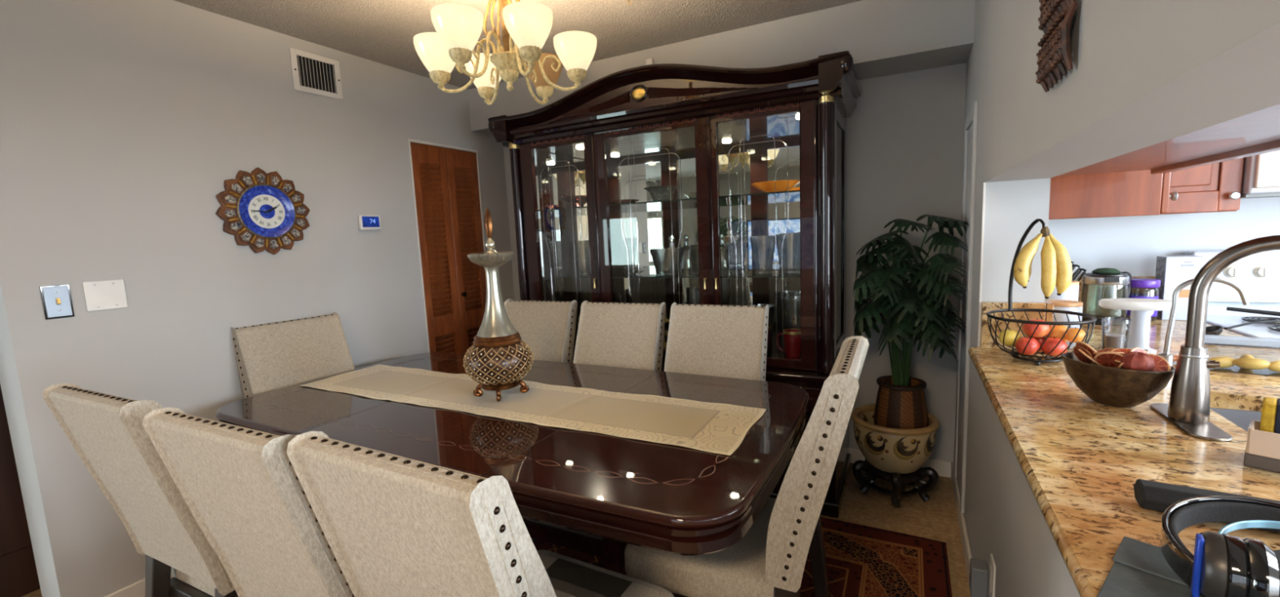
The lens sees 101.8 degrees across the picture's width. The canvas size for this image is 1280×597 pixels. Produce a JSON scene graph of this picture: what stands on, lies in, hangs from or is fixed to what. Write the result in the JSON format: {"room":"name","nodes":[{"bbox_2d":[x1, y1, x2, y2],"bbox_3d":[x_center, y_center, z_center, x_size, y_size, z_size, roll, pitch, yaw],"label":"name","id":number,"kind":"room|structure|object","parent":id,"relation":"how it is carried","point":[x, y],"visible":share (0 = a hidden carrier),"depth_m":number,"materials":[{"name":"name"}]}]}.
{"room":"dining room","nodes":[
{"label":"dining room","id":0,"kind":"room"},
{"bbox_2d":[0,0,514,596],"bbox_3d":[-1.699,-0.124,2.978,0.250,2.440,2.580,1,8,27],"label":"wall","id":1,"kind":"structure","parent":0,"point":[123,123],"depth_m":2.16,"materials":[{"name":"paint"}]},
{"bbox_2d":[39,284,74,319],"bbox_3d":[-2.110,0.012,1.887,0.020,0.120,0.074,1,8,27],"label":"light switch","id":2,"kind":"object","parent":1,"relation":"attached to","point":[56,300],"visible":1,"depth_m":1.89,"materials":[{"name":"metal"}]},
{"bbox_2d":[82,279,128,311],"bbox_3d":[-2.057,-0.013,2.003,0.006,0.112,0.116,1,8,27],"label":"blank wall plate","id":3,"kind":"object","parent":1,"relation":"attached to","point":[105,294],"visible":1,"depth_m":2.00,"materials":[{"name":"white plastic"}]},
{"bbox_2d":[104,570,173,596],"bbox_3d":[-1.726,1.101,2.682,0.014,0.085,1.725,1,8,27],"label":"baseboard","id":4,"kind":"structure","parent":1,"relation":"attached to","point":[137,588],"depth_m":2.08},
{"bbox_2d":[215,167,310,254],"bbox_3d":[-1.786,-0.416,2.490,0.028,0.411,0.411,1,8,27],"label":"wall clock","id":5,"kind":"object","parent":1,"relation":"attached to","point":[263,211],"visible":1,"depth_m":2.47,"materials":[{"name":"brown wood"}]},
{"bbox_2d":[288,47,342,99],"bbox_3d":[-1.675,-1.161,2.700,0.012,0.204,0.254,1,8,27],"label":"air vent","id":6,"kind":"object","parent":1,"relation":"in","point":[310,75],"visible":1,"depth_m":2.69,"materials":[{"name":"white plastic"}]},
{"bbox_2d":[357,214,381,230],"bbox_3d":[-1.542,-0.433,2.968,0.026,0.084,0.128,1,8,27],"label":"thermostat","id":7,"kind":"object","parent":1,"relation":"attached to","point":[366,222],"visible":1,"depth_m":2.95,"materials":[{"name":"white plastic"}]},
{"bbox_2d":[408,138,485,352],"bbox_3d":[-1.262,-0.011,3.584,0.036,2.034,0.578,1,8,27],"label":"trim","id":8,"kind":"structure","parent":1,"relation":"attached to","point":[410,140],"depth_m":3.33,"materials":[{"name":"wood"}]},
{"bbox_2d":[410,142,486,354],"bbox_3d":[-1.250,-0.012,3.579,0.070,1.999,0.558,1,8,27],"label":"door","id":9,"kind":"structure","parent":1,"relation":"in","point":[446,180],"depth_m":3.51,"materials":[{"name":"orange wood"}]},
{"bbox_2d":[21,462,970,596],"bbox_3d":[-2.294,1.376,1.384,11.900,0.100,6.800,1,8,27],"label":"floor","id":10,"kind":"structure","parent":0,"point":[935,518],"depth_m":2.50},
{"bbox_2d":[0,384,40,596],"bbox_3d":[-2.600,0.227,2.115,0.050,2.030,0.900,1,8,27],"label":"door","id":11,"kind":"structure","parent":10,"relation":"on","point":[19,577],"depth_m":2.13,"materials":[{"name":"wood"}]},
{"bbox_2d":[488,50,862,517],"bbox_3d":[0.174,-0.104,3.046,2.038,2.223,0.688,1,8,27],"label":"china cabinet","id":12,"kind":"object","parent":10,"relation":"on","point":[713,133],"visible":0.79,"depth_m":2.91,"materials":[{"name":"wood"}]},
{"bbox_2d":[533,150,568,301],"bbox_3d":[-0.605,-0.345,3.498,0.004,1.240,0.340,1,8,27],"label":"mirror","id":13,"kind":"object","parent":12,"relation":"on","point":[542,160],"depth_m":3.51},
{"bbox_2d":[559,195,586,207],"bbox_3d":[-0.387,-0.603,3.269,0.237,0.072,0.237,1,8,27],"label":"dish","id":14,"kind":"object","parent":12,"relation":"on","point":[575,198],"visible":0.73,"depth_m":3.21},
{"bbox_2d":[571,240,590,275],"bbox_3d":[-0.355,-0.261,3.301,0.150,0.215,0.150,1,8,27],"label":"crystal vase","id":15,"kind":"object","parent":12,"relation":"on","point":[584,261],"visible":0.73,"depth_m":3.25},
{"bbox_2d":[622,264,643,273],"bbox_3d":[-0.041,-0.178,3.128,0.139,0.051,0.139,-8,9,-40],"label":"candle holder","id":16,"kind":"object","parent":12,"relation":"on","point":[633,269],"visible":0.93,"depth_m":3.11,"materials":[{"name":"clear glass"}]},
{"bbox_2d":[644,185,679,200],"bbox_3d":[0.128,-0.598,3.003,0.214,0.083,0.214,1,8,27],"label":"crystal bowl","id":17,"kind":"object","parent":12,"relation":"on","point":[657,193],"visible":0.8,"depth_m":2.95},
{"bbox_2d":[662,317,669,349],"bbox_3d":[0.138,0.184,3.111,0.141,0.220,0.136,1,8,27],"label":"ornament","id":18,"kind":"object","parent":12,"relation":"on","point":[666,332],"visible":0.21,"depth_m":3.09,"materials":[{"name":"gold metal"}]},
{"bbox_2d":[649,247,685,275],"bbox_3d":[0.162,-0.216,3.018,0.210,0.150,0.210,1,8,27],"label":"crystal bowl","id":19,"kind":"object","parent":12,"relation":"on","point":[662,258],"visible":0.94,"depth_m":2.95,"materials":[{"name":"glass"}]},
{"bbox_2d":[537,191,799,213],"bbox_3d":[0.190,-0.560,3.059,1.810,0.008,0.445,1,8,27],"label":"glass shelf","id":20,"kind":"object","parent":12,"relation":"attached to","point":[760,197],"depth_m":3.05,"materials":[{"name":"glass"}]},
{"bbox_2d":[542,269,799,276],"bbox_3d":[0.208,-0.148,3.109,1.810,0.008,0.445,1,8,27],"label":"glass shelf","id":21,"kind":"object","parent":12,"relation":"attached to","point":[561,273],"depth_m":3.07,"materials":[{"name":"glass"}]},
{"bbox_2d":[568,124,800,343],"bbox_3d":[0.304,-0.359,3.288,1.800,1.260,0.006,1,8,27],"label":"mirror","id":22,"kind":"object","parent":12,"relation":"on","point":[655,224],"depth_m":3.25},
{"bbox_2d":[687,245,698,274],"bbox_3d":[0.358,-0.217,2.939,0.180,0.155,0.180,1,8,27],"label":"crystal bowl","id":23,"kind":"object","parent":12,"relation":"on","point":[692,251],"visible":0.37,"depth_m":2.90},
{"bbox_2d":[686,286,699,304],"bbox_3d":[0.319,0.116,3.029,0.091,0.360,0.089,1,8,27],"label":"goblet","id":24,"kind":"object","parent":12,"relation":"on","point":[692,292],"visible":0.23,"depth_m":2.98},
{"bbox_2d":[749,303,774,355],"bbox_3d":[0.659,0.172,2.817,0.140,0.270,0.140,1,8,27],"label":"crystal vase","id":25,"kind":"object","parent":12,"relation":"on","point":[771,307],"visible":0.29,"depth_m":2.78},
{"bbox_2d":[750,235,775,274],"bbox_3d":[0.659,-0.234,2.781,0.136,0.200,0.136,1,8,27],"label":"crystal vase","id":26,"kind":"object","parent":12,"relation":"on","point":[762,246],"visible":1,"depth_m":2.74,"materials":[{"name":"glass"}]},
{"bbox_2d":[751,179,799,192],"bbox_3d":[0.711,-0.578,2.727,0.251,0.058,0.251,1,8,27],"label":"glass bowl","id":27,"kind":"object","parent":12,"relation":"on","point":[780,185],"visible":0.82,"depth_m":2.65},
{"bbox_2d":[777,328,800,358],"bbox_3d":[0.802,0.237,2.759,0.102,0.142,0.126,-6,8,-29],"label":"mug","id":28,"kind":"object","parent":12,"relation":"on","point":[792,336],"visible":0.83,"depth_m":2.71,"materials":[{"name":"ceramic"}]},
{"bbox_2d":[778,232,799,273],"bbox_3d":[0.797,-0.239,2.731,0.132,0.210,0.132,1,8,27],"label":"crystal vase","id":29,"kind":"object","parent":12,"relation":"on","point":[791,245],"visible":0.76,"depth_m":2.69,"materials":[{"name":"glass"}]},
{"bbox_2d":[780,296,800,328],"bbox_3d":[0.869,0.140,2.919,0.150,0.290,0.150,1,8,27],"label":"crystal vase","id":30,"kind":"object","parent":12,"relation":"on","point":[791,304],"visible":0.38,"depth_m":2.86,"materials":[{"name":"glass"}]},
{"bbox_2d":[532,516,959,596],"bbox_3d":[-0.419,1.165,1.977,2.896,0.012,2.106,1,8,27],"label":"oriental rug","id":31,"kind":"object","parent":10,"relation":"on","point":[862,560],"visible":0.13,"depth_m":2.13,"materials":[{"name":"carpet"}]},
{"bbox_2d":[42,382,238,596],"bbox_3d":[-1.239,0.712,1.642,0.480,1.032,0.644,1,8,26],"label":"dining chair","id":32,"kind":"object","parent":31,"relation":"on","point":[107,432],"visible":0.59,"depth_m":1.39,"materials":[{"name":"beige fabric"}]},
{"bbox_2d":[142,407,354,596],"bbox_3d":[-0.707,0.722,1.366,0.480,1.032,0.644,1,8,27],"label":"dining chair","id":33,"kind":"object","parent":31,"relation":"on","point":[241,486],"visible":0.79,"depth_m":1.07,"materials":[{"name":"beige fabric"}]},
{"bbox_2d":[231,311,355,398],"bbox_3d":[-1.480,0.623,2.465,0.644,1.032,0.480,2,8,34],"label":"dining chair","id":34,"kind":"object","parent":31,"relation":"on","point":[272,356],"visible":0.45,"depth_m":2.51,"materials":[{"name":"beige fabric"}]},
{"bbox_2d":[286,431,674,596],"bbox_3d":[-0.259,0.727,1.162,0.480,1.032,0.644,1,8,29],"label":"dining chair","id":35,"kind":"object","parent":31,"relation":"on","point":[393,525],"visible":1,"depth_m":0.86,"materials":[{"name":"beige fabric"}]},
{"bbox_2d":[215,351,808,574],"bbox_3d":[-0.524,0.766,2.135,2.242,0.745,1.154,1,8,27],"label":"dining table","id":36,"kind":"object","parent":31,"relation":"on","point":[593,493],"visible":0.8,"depth_m":1.57,"materials":[{"name":"wood"}]},
{"bbox_2d":[300,364,765,455],"bbox_3d":[-0.565,0.392,2.102,2.058,0.007,0.419,1,8,27],"label":"table runner","id":37,"kind":"object","parent":36,"relation":"on","point":[710,427],"visible":0.97,"depth_m":1.92,"materials":[{"name":"fabric"}]},
{"bbox_2d":[462,207,533,401],"bbox_3d":[-0.575,0.018,2.057,0.274,0.748,0.272,-3,7,-1],"label":"decorative vase","id":38,"kind":"object","parent":37,"relation":"on","point":[498,357],"visible":1,"depth_m":2.01,"materials":[{"name":"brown metal"}]},
{"bbox_2d":[503,298,577,362],"bbox_3d":[-0.673,0.554,2.740,0.480,1.032,0.644,1,8,27],"label":"dining chair","id":39,"kind":"object","parent":31,"relation":"on","point":[548,327],"visible":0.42,"depth_m":2.84,"materials":[{"name":"beige fabric"}]},
{"bbox_2d":[530,300,666,541],"bbox_3d":[-0.197,0.564,2.489,0.480,1.032,0.644,1,8,27],"label":"dining chair","id":40,"kind":"object","parent":31,"relation":"on","point":[620,335],"visible":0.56,"depth_m":2.62,"materials":[{"name":"beige fabric"}]},
{"bbox_2d":[663,302,768,381],"bbox_3d":[0.261,0.572,2.259,0.480,1.032,0.644,1,8,27],"label":"dining chair","id":41,"kind":"object","parent":31,"relation":"on","point":[731,341],"visible":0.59,"depth_m":2.39,"materials":[{"name":"beige fabric"}]},
{"bbox_2d":[624,335,869,596],"bbox_3d":[0.329,0.651,1.582,0.644,1.032,0.480,1,8,26],"label":"dining chair","id":42,"kind":"object","parent":31,"relation":"on","point":[769,560],"visible":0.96,"depth_m":1.32,"materials":[{"name":"beige fabric"}]},
{"bbox_2d":[852,457,938,507],"bbox_3d":[1.302,0.917,2.663,0.392,0.186,0.389,1,8,27],"label":"plant stand","id":43,"kind":"object","parent":10,"relation":"on","point":[896,479],"visible":0.8,"depth_m":2.58,"materials":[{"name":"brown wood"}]},
{"bbox_2d":[850,404,939,473],"bbox_3d":[1.293,0.726,2.653,0.406,0.264,0.406,1,8,27],"label":"planter","id":44,"kind":"object","parent":43,"relation":"on","point":[890,450],"visible":0.87,"depth_m":2.51,"materials":[{"name":"ceramic"}]},
{"bbox_2d":[853,214,968,429],"bbox_3d":[1.296,0.226,2.520,0.458,1.246,0.578,1,8,27],"label":"potted palm","id":45,"kind":"object","parent":44,"relation":"in","point":[900,401],"visible":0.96,"depth_m":2.40,"materials":[{"name":"green plant"}]},
{"bbox_2d":[1184,249,1279,337],"bbox_3d":[2.726,0.409,2.011,0.770,1.175,0.645,1,8,27],"label":"stove","id":46,"kind":"object","parent":10,"relation":"on","point":[1258,274],"visible":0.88,"depth_m":2.23,"materials":[{"name":"metal"}]},
{"bbox_2d":[1206,315,1279,337],"bbox_3d":[2.687,0.122,1.925,0.770,0.017,0.530,1,8,27],"label":"cooktop","id":47,"kind":"object","parent":46,"relation":"in","point":[1267,330],"depth_m":2.09,"materials":[{"name":"white metal"}]},
{"bbox_2d":[1204,320,1276,334],"bbox_3d":[2.165,0.113,1.908,0.270,0.060,0.078,-3,7,-6],"label":"ladle","id":48,"kind":"object","parent":47,"relation":"on","point":[1211,330],"visible":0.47,"depth_m":1.88,"materials":[{"name":"plastic"}]},
{"bbox_2d":[1226,306,1279,315],"bbox_3d":[2.499,0.080,1.897,0.457,0.065,0.248,1,8,27],"label":"frying pan","id":49,"kind":"object","parent":46,"relation":"on","point":[1230,308],"visible":1,"depth_m":2.02,"materials":[{"name":"black metal"}]},
{"bbox_3d":[1.368,0.770,1.020,0.655,0.873,3.730,1,8,27],"label":"base cabinet","id":50,"kind":"object","parent":10,"relation":"on","visible":0},
{"bbox_2d":[968,311,1279,596],"bbox_3d":[1.261,0.322,1.014,0.914,0.056,3.735,1,8,27],"label":"countertop","id":51,"kind":"structure","parent":50,"relation":"on","point":[1080,457],"depth_m":1.04,"materials":[{"name":"stone"}]},
{"bbox_2d":[986,218,1097,365],"bbox_3d":[1.300,-0.025,1.690,0.286,0.464,0.286,1,8,27],"label":"wire fruit basket","id":52,"kind":"object","parent":51,"relation":"on","point":[1014,353],"visible":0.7,"depth_m":1.70,"materials":[{"name":"black metal"}]},
{"bbox_2d":[998,328,1021,346],"bbox_3d":[1.240,0.129,1.744,0.062,0.058,0.062,-3,7,-4],"label":"fruit","id":53,"kind":"object","parent":52,"relation":"in","point":[1010,335],"visible":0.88,"depth_m":1.73,"materials":[{"name":"yellow food"}]},
{"bbox_2d":[1015,336,1039,355],"bbox_3d":[1.263,0.153,1.694,0.066,0.061,0.066,3,9,38],"label":"fruit","id":54,"kind":"object","parent":52,"relation":"in","point":[1033,345],"visible":0.84,"depth_m":1.68,"materials":[{"name":"red food"}]},
{"bbox_2d":[1023,317,1049,337],"bbox_3d":[1.294,0.095,1.697,0.068,0.063,0.068,-6,8,-28],"label":"fruit","id":55,"kind":"object","parent":54,"relation":"on","point":[1042,331],"visible":0.86,"depth_m":1.68,"materials":[{"name":"red food"}]},
{"bbox_2d":[1027,335,1045,352],"bbox_3d":[1.321,0.148,1.734,0.066,0.061,0.066,2,8,32],"label":"fruit","id":56,"kind":"object","parent":52,"relation":"in","point":[1040,340],"visible":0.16,"depth_m":1.71,"materials":[{"name":"red food"}]},
{"bbox_2d":[1013,226,1072,298],"bbox_3d":[1.289,-0.114,1.668,0.156,0.231,0.094,1,8,27],"label":"banana bunch","id":57,"kind":"object","parent":52,"relation":"hanging from","point":[1055,262],"visible":1,"depth_m":1.65,"materials":[{"name":"yellow food"}]},
{"bbox_2d":[1040,336,1067,356],"bbox_3d":[1.321,0.153,1.660,0.068,0.063,0.068,-4,7,-12],"label":"fruit","id":58,"kind":"object","parent":52,"relation":"in","point":[1051,342],"visible":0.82,"depth_m":1.64,"materials":[{"name":"red food"}]},
{"bbox_2d":[1045,324,1069,342],"bbox_3d":[1.360,0.113,1.693,0.068,0.063,0.068,-2,7,4],"label":"fruit","id":59,"kind":"object","parent":52,"relation":"in","point":[1059,331],"visible":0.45,"depth_m":1.67,"materials":[{"name":"orange food"}]},
{"bbox_2d":[1064,327,1085,342],"bbox_3d":[1.368,0.114,1.635,0.052,0.048,0.052,2,8,31],"label":"fruit","id":60,"kind":"object","parent":52,"relation":"in","point":[1071,333],"visible":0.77,"depth_m":1.62,"materials":[{"name":"orange food"}]},
{"bbox_2d":[1044,280,1079,301],"bbox_3d":[1.719,0.033,2.135,0.120,0.208,0.120,1,8,27],"label":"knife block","id":61,"kind":"object","parent":51,"relation":"on","point":[1071,293],"visible":0.19,"depth_m":2.07,"materials":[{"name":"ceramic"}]},
{"bbox_2d":[1048,299,1083,348],"bbox_3d":[1.541,0.092,1.895,0.104,0.163,0.104,1,8,27],"label":"canister","id":62,"kind":"object","parent":51,"relation":"on","point":[1059,304],"visible":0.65,"depth_m":1.85,"materials":[{"name":"ceramic"}]},
{"bbox_2d":[1071,261,1086,281],"bbox_3d":[1.931,-0.053,2.434,0.224,0.288,0.110,0,8,23],"label":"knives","id":63,"kind":"object","parent":51,"relation":"on","point":[1077,273],"visible":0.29,"depth_m":2.36,"materials":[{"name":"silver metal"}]},
{"bbox_2d":[1080,271,1132,324],"bbox_3d":[2.049,-0.005,2.274,0.193,0.220,0.181,1,8,27],"label":"glass kettle","id":64,"kind":"object","parent":51,"relation":"on","point":[1124,278],"visible":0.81,"depth_m":2.23,"materials":[{"name":"clear glass"}]},
{"bbox_2d":[1091,267,1120,273],"bbox_3d":[2.026,-0.123,2.260,0.096,0.020,0.096,1,8,27],"label":"lid","id":65,"kind":"object","parent":64,"relation":"on","point":[1105,270],"visible":1,"depth_m":2.23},
{"bbox_2d":[1102,316,1131,349],"bbox_3d":[1.560,0.131,1.708,0.072,0.130,0.072,1,8,27],"label":"glass tumbler","id":66,"kind":"object","parent":51,"relation":"on","point":[1113,340],"visible":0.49,"depth_m":1.69,"materials":[{"name":"glass"}]},
{"bbox_2d":[1060,351,1175,407],"bbox_3d":[1.176,0.208,1.292,0.157,0.109,0.220,-6,8,-24],"label":"oval bowl","id":67,"kind":"object","parent":51,"relation":"on","point":[1107,385],"visible":0.8,"depth_m":1.24,"materials":[{"name":"wood"}]},
{"bbox_2d":[1072,345,1093,364],"bbox_3d":[1.152,0.147,1.352,0.028,0.054,0.059,-3,7,-2],"label":"slice","id":68,"kind":"object","parent":67,"relation":"in","point":[1078,354],"visible":0.79,"depth_m":1.35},
{"bbox_2d":[1075,341,1096,358],"bbox_3d":[1.145,0.133,1.333,0.036,0.048,0.059,-3,7,-4],"label":"slice","id":69,"kind":"object","parent":67,"relation":"in","point":[1081,344],"visible":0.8,"depth_m":1.32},
{"bbox_2d":[1078,348,1101,365],"bbox_3d":[1.135,0.148,1.313,0.046,0.039,0.059,1,8,28],"label":"slice","id":70,"kind":"object","parent":67,"relation":"in","point":[1085,353],"visible":0.98,"depth_m":1.30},
{"bbox_2d":[1093,351,1123,367],"bbox_3d":[1.153,0.151,1.276,0.038,0.047,0.060,-9,10,-44],"label":"slice","id":71,"kind":"object","parent":67,"relation":"in","point":[1104,358],"visible":0.87,"depth_m":1.27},
{"bbox_2d":[1111,348,1131,363],"bbox_3d":[1.183,0.140,1.268,0.053,0.029,0.059,-8,9,-37],"label":"slice","id":72,"kind":"object","parent":71,"relation":"on","point":[1125,350],"visible":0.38,"depth_m":1.28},
{"bbox_2d":[1120,351,1155,370],"bbox_3d":[1.178,0.152,1.232,0.060,0.054,0.060,1,8,27],"label":"pomegranate","id":73,"kind":"object","parent":67,"relation":"in","point":[1134,360],"visible":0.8,"depth_m":1.22,"materials":[{"name":"food"}]},
{"bbox_2d":[1146,353,1170,371],"bbox_3d":[1.206,0.158,1.221,0.059,0.054,0.029,0,7,20],"label":"slice","id":74,"kind":"object","parent":67,"relation":"in","point":[1162,364],"visible":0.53,"depth_m":1.22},
{"bbox_2d":[1129,346,1149,353],"bbox_3d":[1.195,0.144,1.238,0.059,0.052,0.030,-4,7,-9],"label":"slice","id":75,"kind":"object","parent":74,"relation":"on","point":[1135,348],"visible":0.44,"depth_m":1.25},
{"bbox_2d":[1098,297,1172,354],"bbox_3d":[1.681,0.093,1.766,0.196,0.180,0.110,1,8,27],"label":"stand","id":76,"kind":"object","parent":51,"relation":"on","point":[1140,308],"visible":0.86,"depth_m":1.74,"materials":[{"name":"ceramic"}]},
{"bbox_2d":[1125,278,1160,321],"bbox_3d":[2.218,0.004,2.304,0.117,0.181,0.117,1,8,27],"label":"jar","id":77,"kind":"object","parent":51,"relation":"on","point":[1154,283],"visible":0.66,"depth_m":2.26,"materials":[{"name":"plastic"}]},
{"bbox_2d":[1097,536,1201,596],"bbox_3d":[0.628,0.366,0.595,0.300,0.009,0.156,-8,9,-38],"label":"pouch","id":78,"kind":"object","parent":51,"relation":"on","point":[1139,568],"visible":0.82,"depth_m":0.67,"materials":[{"name":"fabric"}]},
{"bbox_2d":[1160,495,1279,596],"bbox_3d":[0.766,0.308,0.644,0.221,0.088,0.210,-1,7,12],"label":"headphones","id":79,"kind":"object","parent":78,"relation":"on","point":[1222,564],"visible":1,"depth_m":0.61,"materials":[{"name":"black plastic"}]},
{"bbox_2d":[1200,530,1279,596],"bbox_3d":[0.685,0.315,0.599,0.069,0.082,0.086,1,8,27],"label":"ear cup","id":80,"kind":"object","parent":79,"relation":"on","point":[1231,566],"depth_m":0.58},
{"bbox_2d":[1155,255,1206,319],"bbox_3d":[2.367,-0.048,2.287,0.125,0.275,0.101,1,8,27],"label":"carton","id":81,"kind":"object","parent":51,"relation":"on","point":[1172,271],"visible":0.67,"depth_m":2.25,"materials":[{"name":"grey"}]},
{"bbox_2d":[1173,288,1190,297],"bbox_3d":[2.351,-0.021,2.242,0.072,0.035,0.001,1,8,27],"label":"print","id":82,"kind":"object","parent":81,"relation":"attached to","point":[1184,292],"depth_m":2.24},
{"bbox_2d":[1181,261,1194,266],"bbox_3d":[2.345,-0.148,2.227,0.040,0.021,0.001,1,8,27],"label":"print","id":83,"kind":"object","parent":81,"relation":"attached to","point":[1183,263],"depth_m":2.23,"materials":[{"name":"grey"}]},
{"bbox_2d":[1143,277,1248,366],"bbox_3d":[1.603,0.078,1.504,0.202,0.281,0.048,4,9,43],"label":"water faucet","id":84,"kind":"object","parent":51,"relation":"on","point":[1166,354],"visible":0.62,"depth_m":1.52,"materials":[{"name":"metal"}]},
{"bbox_2d":[1132,479,1279,532],"bbox_3d":[0.913,0.317,0.771,0.260,0.037,0.061,2,8,32],"label":"glasses case","id":85,"kind":"object","parent":51,"relation":"on","point":[1151,495],"visible":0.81,"depth_m":0.81,"materials":[{"name":"fabric"}]},
{"bbox_2d":[1150,235,1279,440],"bbox_3d":[1.310,0.073,1.098,0.271,0.414,0.242,1,8,27],"label":"kitchen faucet","id":86,"kind":"object","parent":51,"relation":"on","point":[1188,408],"visible":1,"depth_m":1.13,"materials":[{"name":"silver metal"}]},
{"bbox_2d":[1209,407,1261,431],"bbox_3d":[1.451,0.419,0.972,0.439,0.174,0.754,1,8,27],"label":"sink","id":87,"kind":"object","parent":51,"relation":"in","point":[1242,418],"visible":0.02,"depth_m":1.33,"materials":[{"name":"grey"}]},
{"bbox_2d":[1204,334,1279,376],"bbox_3d":[1.785,0.167,1.518,0.234,0.085,0.156,3,9,36],"label":"food container","id":88,"kind":"object","parent":51,"relation":"on","point":[1264,343],"visible":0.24,"depth_m":1.52,"materials":[{"name":"plastic"}]},
{"bbox_2d":[1208,356,1234,368],"bbox_3d":[1.726,0.189,1.540,0.075,0.033,0.030,-2,7,8],"label":"slice","id":89,"kind":"object","parent":88,"relation":"in","point":[1224,362],"visible":0.73,"depth_m":1.53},
{"bbox_2d":[1232,357,1270,369],"bbox_3d":[1.764,0.188,1.500,0.075,0.033,0.030,4,9,41],"label":"slice","id":90,"kind":"object","parent":88,"relation":"in","point":[1251,363],"visible":1,"depth_m":1.49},
{"bbox_2d":[1267,360,1279,372],"bbox_3d":[1.821,0.193,1.477,0.075,0.033,0.030,-3,7,-4],"label":"slice","id":91,"kind":"object","parent":88,"relation":"in","point":[1274,366],"visible":1,"depth_m":1.47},
{"bbox_2d":[1243,419,1279,472],"bbox_3d":[1.179,0.273,0.919,0.078,0.070,0.140,-8,9,-38],"label":"sponge caddy","id":92,"kind":"object","parent":51,"relation":"on","point":[1262,451],"visible":1,"depth_m":0.94,"materials":[{"name":"beige ceramic"}]},
{"bbox_2d":[1259,396,1279,433],"bbox_3d":[1.170,0.233,0.963,0.052,0.090,0.027,-8,9,-38],"label":"sponge","id":93,"kind":"object","parent":92,"relation":"in","point":[1270,413],"visible":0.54,"depth_m":0.95,"materials":[{"name":"yellow plastic"}]},
{"bbox_2d":[173,0,862,89],"bbox_3d":[-2.404,-1.143,1.079,11.900,0.100,6.800,1,8,27],"label":"ceiling","id":94,"kind":"structure","parent":0,"point":[383,32],"depth_m":2.52,"materials":[{"name":"paint"}]},
{"bbox_2d":[413,0,596,105],"bbox_3d":[-0.491,-1.010,1.874,0.586,0.511,0.654,1,8,27],"label":"chandelier","id":95,"kind":"object","parent":94,"relation":"hanging from","point":[458,27],"visible":1,"depth_m":1.83,"materials":[{"name":"glass"}]},
{"bbox_2d":[467,0,975,135],"bbox_3d":[0.208,-1.310,3.100,2.990,0.280,0.325,1,8,27],"label":"wall","id":96,"kind":"structure","parent":0,"point":[882,37],"depth_m":2.58,"materials":[{"name":"paint"}]},
{"bbox_2d":[503,62,966,462],"bbox_3d":[0.350,-0.270,3.446,3.400,2.440,0.150,1,8,27],"label":"wall","id":97,"kind":"structure","parent":0,"point":[905,131],"depth_m":2.79,"materials":[{"name":"paint"}]},
{"bbox_2d":[848,447,951,477],"bbox_3d":[0.370,0.906,3.512,2.976,0.090,0.014,1,8,27],"label":"baseboard","id":98,"kind":"structure","parent":97,"relation":"attached to","point":[943,468],"depth_m":2.86,"materials":[{"name":"wood"}]},
{"bbox_2d":[964,0,1279,596],"bbox_3d":[0.738,0.042,0.734,0.218,2.440,4.355,1,8,27],"label":"wall","id":99,"kind":"structure","parent":0,"point":[1144,73],"depth_m":1.01,"materials":[{"name":"paint"}]},
{"bbox_2d":[951,461,972,596],"bbox_3d":[0.710,1.206,0.915,0.014,0.090,4.355,1,8,27],"label":"baseboard","id":100,"kind":"structure","parent":99,"relation":"attached to","point":[962,526],"depth_m":2.25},
{"bbox_2d":[953,101,978,513],"bbox_3d":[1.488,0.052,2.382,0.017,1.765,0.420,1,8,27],"label":"door frame","id":101,"kind":"structure","parent":99,"relation":"in","point":[971,127],"depth_m":2.31,"materials":[{"name":"paint"}]},
{"bbox_2d":[968,557,988,596],"bbox_3d":[1.079,0.893,1.659,0.046,0.100,0.060,1,8,27],"label":"power adapter","id":102,"kind":"object","parent":99,"relation":"attached to","point":[979,571],"visible":1,"depth_m":1.64,"materials":[{"name":"grey plastic"}]},
{"bbox_2d":[977,182,986,346],"bbox_3d":[1.253,-0.118,1.908,0.007,0.602,0.006,1,8,27],"label":"trim","id":103,"kind":"structure","parent":99,"relation":"attached to","point":[984,184],"depth_m":1.91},
{"bbox_2d":[988,553,995,596],"bbox_3d":[1.038,0.825,1.534,0.008,0.116,0.072,1,8,27],"label":"wall outlet","id":104,"kind":"object","parent":99,"relation":"attached to","point":[993,566],"visible":1,"depth_m":1.52,"materials":[{"name":"white plastic"}]},
{"bbox_2d":[980,275,1155,349],"bbox_3d":[1.789,0.024,2.343,1.359,0.170,0.573,-6,8,-29],"label":"backsplash","id":105,"kind":"structure","parent":99,"relation":"attached to","point":[1095,292],"depth_m":1.90,"materials":[{"name":"gold stone"}]},
{"bbox_2d":[1048,169,1177,219],"bbox_3d":[1.760,-0.781,2.027,0.385,0.925,0.535,1,8,27],"label":"upper cabinet","id":106,"kind":"object","parent":99,"relation":"attached to","point":[1134,193],"visible":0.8,"depth_m":1.84,"materials":[{"name":"brown wood"}]},
{"bbox_2d":[1056,103,1279,176],"bbox_3d":[0.940,-0.630,0.530,0.302,0.795,2.550,1,8,27],"label":"ceiling","id":107,"kind":"structure","parent":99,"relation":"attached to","point":[1258,132],"depth_m":1.14,"materials":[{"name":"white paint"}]},
{"bbox_2d":[1048,196,1279,275],"bbox_3d":[3.147,-0.233,2.141,2.770,2.440,0.100,1,8,27],"label":"wall","id":108,"kind":"structure","parent":0,"point":[1133,244],"depth_m":2.45,"materials":[{"name":"paint"}]},
{"bbox_2d":[1160,157,1244,214],"bbox_3d":[2.258,-0.829,2.240,0.403,0.925,0.374,1,8,27],"label":"upper cabinet","id":109,"kind":"object","parent":108,"relation":"attached to","point":[1216,187],"visible":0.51,"depth_m":2.10,"materials":[{"name":"brown wood"}]},
{"bbox_2d":[1240,150,1279,198],"bbox_3d":[2.778,-0.625,1.979,0.760,0.432,0.392,1,8,27],"label":"microwave","id":110,"kind":"object","parent":108,"relation":"attached to","point":[1261,172],"visible":0.33,"depth_m":2.00,"materials":[{"name":"white plastic"}]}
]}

